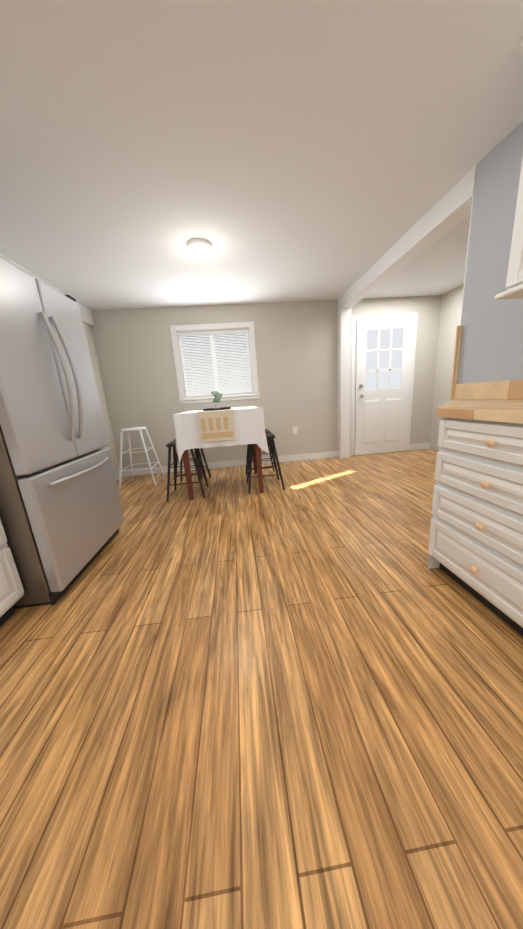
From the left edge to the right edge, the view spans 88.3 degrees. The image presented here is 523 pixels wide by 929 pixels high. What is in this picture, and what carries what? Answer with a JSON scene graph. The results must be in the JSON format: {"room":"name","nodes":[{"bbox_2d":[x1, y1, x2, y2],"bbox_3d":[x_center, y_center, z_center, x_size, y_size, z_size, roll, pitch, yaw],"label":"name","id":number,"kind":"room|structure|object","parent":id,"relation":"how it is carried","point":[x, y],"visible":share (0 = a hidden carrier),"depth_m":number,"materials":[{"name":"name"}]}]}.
{"room":"kitchen","nodes":[
{"label":"kitchen","id":0,"kind":"room"},
{"bbox_2d":[83,323,119,473],"bbox_3d":[-1.935,-0.044,0.194,0.120,2.330,7.900,-5,14,-5],"label":"wall","id":1,"kind":"structure","parent":0,"point":[100,388],"depth_m":3.79,"materials":[{"name":"beige paint"}]},
{"bbox_2d":[115,472,121,480],"bbox_3d":[-2.070,0.368,3.215,0.013,0.099,1.901,-5,14,-5],"label":"baseboard","id":2,"kind":"structure","parent":1,"relation":"attached to","point":[116,474],"depth_m":4.01,"materials":[{"name":"white wood"}]},
{"bbox_2d":[0,448,522,928],"bbox_3d":[0.720,0.876,0.686,5.300,0.060,7.900,-5,14,-5],"label":"floor","id":3,"kind":"structure","parent":0,"point":[228,702],"depth_m":0.89,"materials":[{"name":"laminate"}]},
{"bbox_2d":[0,519,23,626],"bbox_3d":[-1.535,0.500,0.903,0.679,0.880,0.900,-5,14,-5],"label":"base cabinet","id":4,"kind":"object","parent":3,"relation":"on","point":[11,591],"visible":1,"depth_m":1.34,"materials":[{"name":"white wood"}]},
{"bbox_2d":[0,256,123,608],"bbox_3d":[-1.546,-0.167,1.680,0.869,1.800,0.884,-5,14,-5],"label":"refrigerator","id":5,"kind":"object","parent":3,"relation":"on","point":[61,517],"visible":1,"depth_m":1.49,"materials":[{"name":"silver metal"}]},
{"bbox_2d":[119,426,164,487],"bbox_3d":[-1.702,-0.126,3.733,0.479,0.762,0.482,-5,14,-5],"label":"stool","id":6,"kind":"object","parent":3,"relation":"on","point":[127,430],"visible":1,"depth_m":3.59,"materials":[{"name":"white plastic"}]},
{"bbox_2d":[166,440,208,501],"bbox_3d":[-0.875,0.043,3.103,0.419,0.622,0.422,-5,14,-5],"label":"stool","id":7,"kind":"object","parent":3,"relation":"on","point":[169,445],"visible":0.88,"depth_m":2.97,"materials":[{"name":"black wood"}]},
{"bbox_2d":[174,438,210,483],"bbox_3d":[-0.914,-0.050,3.490,0.419,0.622,0.422,-5,14,-5],"label":"stool","id":8,"kind":"object","parent":3,"relation":"on","point":[200,455],"visible":0.52,"depth_m":3.48,"materials":[{"name":"black wood"}]},
{"bbox_2d":[182,444,263,499],"bbox_3d":[-0.459,-0.196,3.295,0.860,0.930,0.900,-5,14,-5],"label":"dining table","id":9,"kind":"object","parent":3,"relation":"on","point":[257,463],"visible":0.25,"depth_m":2.93,"materials":[{"name":"brown wood"}]},
{"bbox_2d":[173,406,268,462],"bbox_3d":[-0.478,-0.411,3.245,1.006,0.490,1.046,-5,14,-5],"label":"tablecloth","id":10,"kind":"object","parent":9,"relation":"on","point":[249,426],"visible":0.77,"depth_m":2.79,"materials":[{"name":"white fabric"}]},
{"bbox_2d":[197,407,235,442],"bbox_3d":[-0.506,-0.502,3.216,0.360,0.302,0.992,-5,14,-5],"label":"table runner","id":11,"kind":"object","parent":10,"relation":"on","point":[215,425],"visible":0.83,"depth_m":2.74,"materials":[{"name":"beige fabric"}]},
{"bbox_2d":[203,407,230,410],"bbox_3d":[-0.507,-0.636,3.081,0.330,0.020,0.330,-5,14,-5],"label":"tray","id":12,"kind":"object","parent":11,"relation":"on","point":[212,409],"visible":0.98,"depth_m":2.96,"materials":[{"name":"black metal"}]},
{"bbox_2d":[211,391,221,408],"bbox_3d":[-0.504,-0.731,3.059,0.133,0.201,0.145,-5,14,-5],"label":"potted plant","id":13,"kind":"object","parent":12,"relation":"on","point":[217,396],"visible":1,"depth_m":3.03,"materials":[{"name":"green plant"}]},
{"bbox_2d":[245,429,277,478],"bbox_3d":[-0.021,-0.133,3.562,0.419,0.622,0.422,-5,14,-5],"label":"stool","id":14,"kind":"object","parent":3,"relation":"on","point":[269,445],"visible":0.46,"depth_m":3.65,"materials":[{"name":"black metal"}]},
{"bbox_2d":[247,433,284,492],"bbox_3d":[0.018,-0.040,3.175,0.419,0.622,0.422,-5,14,-5],"label":"stool","id":15,"kind":"object","parent":3,"relation":"on","point":[270,436],"visible":0.77,"depth_m":3.04,"materials":[{"name":"black wood"}]},
{"bbox_2d":[428,554,439,568],"bbox_3d":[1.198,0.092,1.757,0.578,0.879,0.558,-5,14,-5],"label":"cabinet foot","id":16,"kind":"object","parent":3,"relation":"on","point":[433,562],"visible":0.13,"depth_m":1.56,"materials":[{"name":"white wood"}]},
{"bbox_2d":[428,417,522,635],"bbox_3d":[1.234,0.234,1.171,0.640,0.880,0.645,-5,14,-5],"label":"base cabinet","id":17,"kind":"object","parent":3,"relation":"on","point":[475,549],"visible":0.98,"depth_m":1.16,"materials":[{"name":"painted wood"},{"name":"natural wood"}]},
{"bbox_2d":[436,325,522,423],"bbox_3d":[1.292,-0.226,0.049,0.617,0.539,3.866,-5,14,-5],"label":"countertop","id":18,"kind":"structure","parent":17,"relation":"on","point":[499,401],"depth_m":1.53,"materials":[{"name":"beige wood"}]},
{"bbox_2d":[0,0,522,309],"bbox_3d":[0.553,-1.438,0.113,5.300,0.060,7.900,-5,14,-5],"label":"ceiling","id":19,"kind":"structure","parent":0,"point":[271,151],"depth_m":1.38,"materials":[{"name":"white paint"}]},
{"bbox_2d":[0,253,94,326],"bbox_3d":[-2.162,-1.643,2.276,0.049,0.199,2.839,-5,14,-5],"label":"beam","id":20,"kind":"structure","parent":19,"relation":"attached to","point":[87,316],"depth_m":3.40,"materials":[{"name":"white paint"}]},
{"bbox_2d":[187,238,211,254],"bbox_3d":[-0.527,-1.852,2.301,0.208,0.034,0.208,-5,14,-5],"label":"ceiling light","id":21,"kind":"object","parent":19,"relation":"in","point":[198,246],"visible":1,"depth_m":2.27,"materials":[{"name":"white plastic"}]},
{"bbox_2d":[91,295,440,469],"bbox_3d":[0.252,-1.185,4.163,5.060,2.330,0.120,-5,14,-5],"label":"wall","id":22,"kind":"structure","parent":0,"point":[296,349],"depth_m":4.01,"materials":[{"name":"beige paint"}]},
{"bbox_2d":[170,321,259,403],"bbox_3d":[-0.662,-1.482,3.980,1.200,1.070,0.156,-5,14,-5],"label":"window","id":23,"kind":"structure","parent":22,"relation":"in","point":[246,329],"depth_m":3.96,"materials":[{"name":"white"}]},
{"bbox_2d":[122,451,338,476],"bbox_3d":[-0.459,-0.017,4.301,3.454,0.099,0.014,-5,14,-5],"label":"baseboard","id":24,"kind":"structure","parent":22,"relation":"attached to","point":[242,462],"depth_m":4.30,"materials":[{"name":"white wood"}]},
{"bbox_2d":[293,426,296,433],"bbox_3d":[0.533,-0.547,4.279,0.072,0.115,0.008,-5,14,-5],"label":"electrical outlet","id":25,"kind":"object","parent":22,"relation":"attached to","point":[294,429],"visible":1,"depth_m":4.28,"materials":[{"name":"white plastic"}]},
{"bbox_2d":[350,313,417,455],"bbox_3d":[1.909,-1.200,4.209,1.020,2.095,0.108,-5,14,-5],"label":"entry door","id":26,"kind":"structure","parent":22,"relation":"in","point":[383,348],"depth_m":4.21,"materials":[{"name":"white wood"}]},
{"bbox_2d":[406,443,429,450],"bbox_3d":[2.639,-0.303,4.550,0.420,0.099,0.013,-5,14,-5],"label":"baseboard","id":27,"kind":"structure","parent":22,"relation":"attached to","point":[421,445],"depth_m":4.55,"materials":[{"name":"white wood"}]},
{"bbox_2d":[337,121,522,457],"bbox_3d":[1.635,-0.373,0.479,0.160,2.330,7.660,-5,14,-5],"label":"wall","id":28,"kind":"structure","parent":0,"point":[483,193],"depth_m":1.72,"materials":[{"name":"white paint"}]},
{"bbox_2d":[495,38,522,299],"bbox_3d":[1.292,-1.103,0.612,0.371,0.927,1.205,-5,14,-5],"label":"upper cabinet","id":29,"kind":"object","parent":28,"relation":"attached to","point":[514,284],"visible":1,"depth_m":1.17,"materials":[{"name":"white wood"}]},
{"bbox_2d":[430,284,463,450],"bbox_3d":[3.000,-1.006,2.637,0.120,2.330,3.700,-5,14,-5],"label":"wall","id":30,"kind":"structure","parent":0,"point":[450,311],"depth_m":4.04,"materials":[{"name":"beige paint"}]}
]}

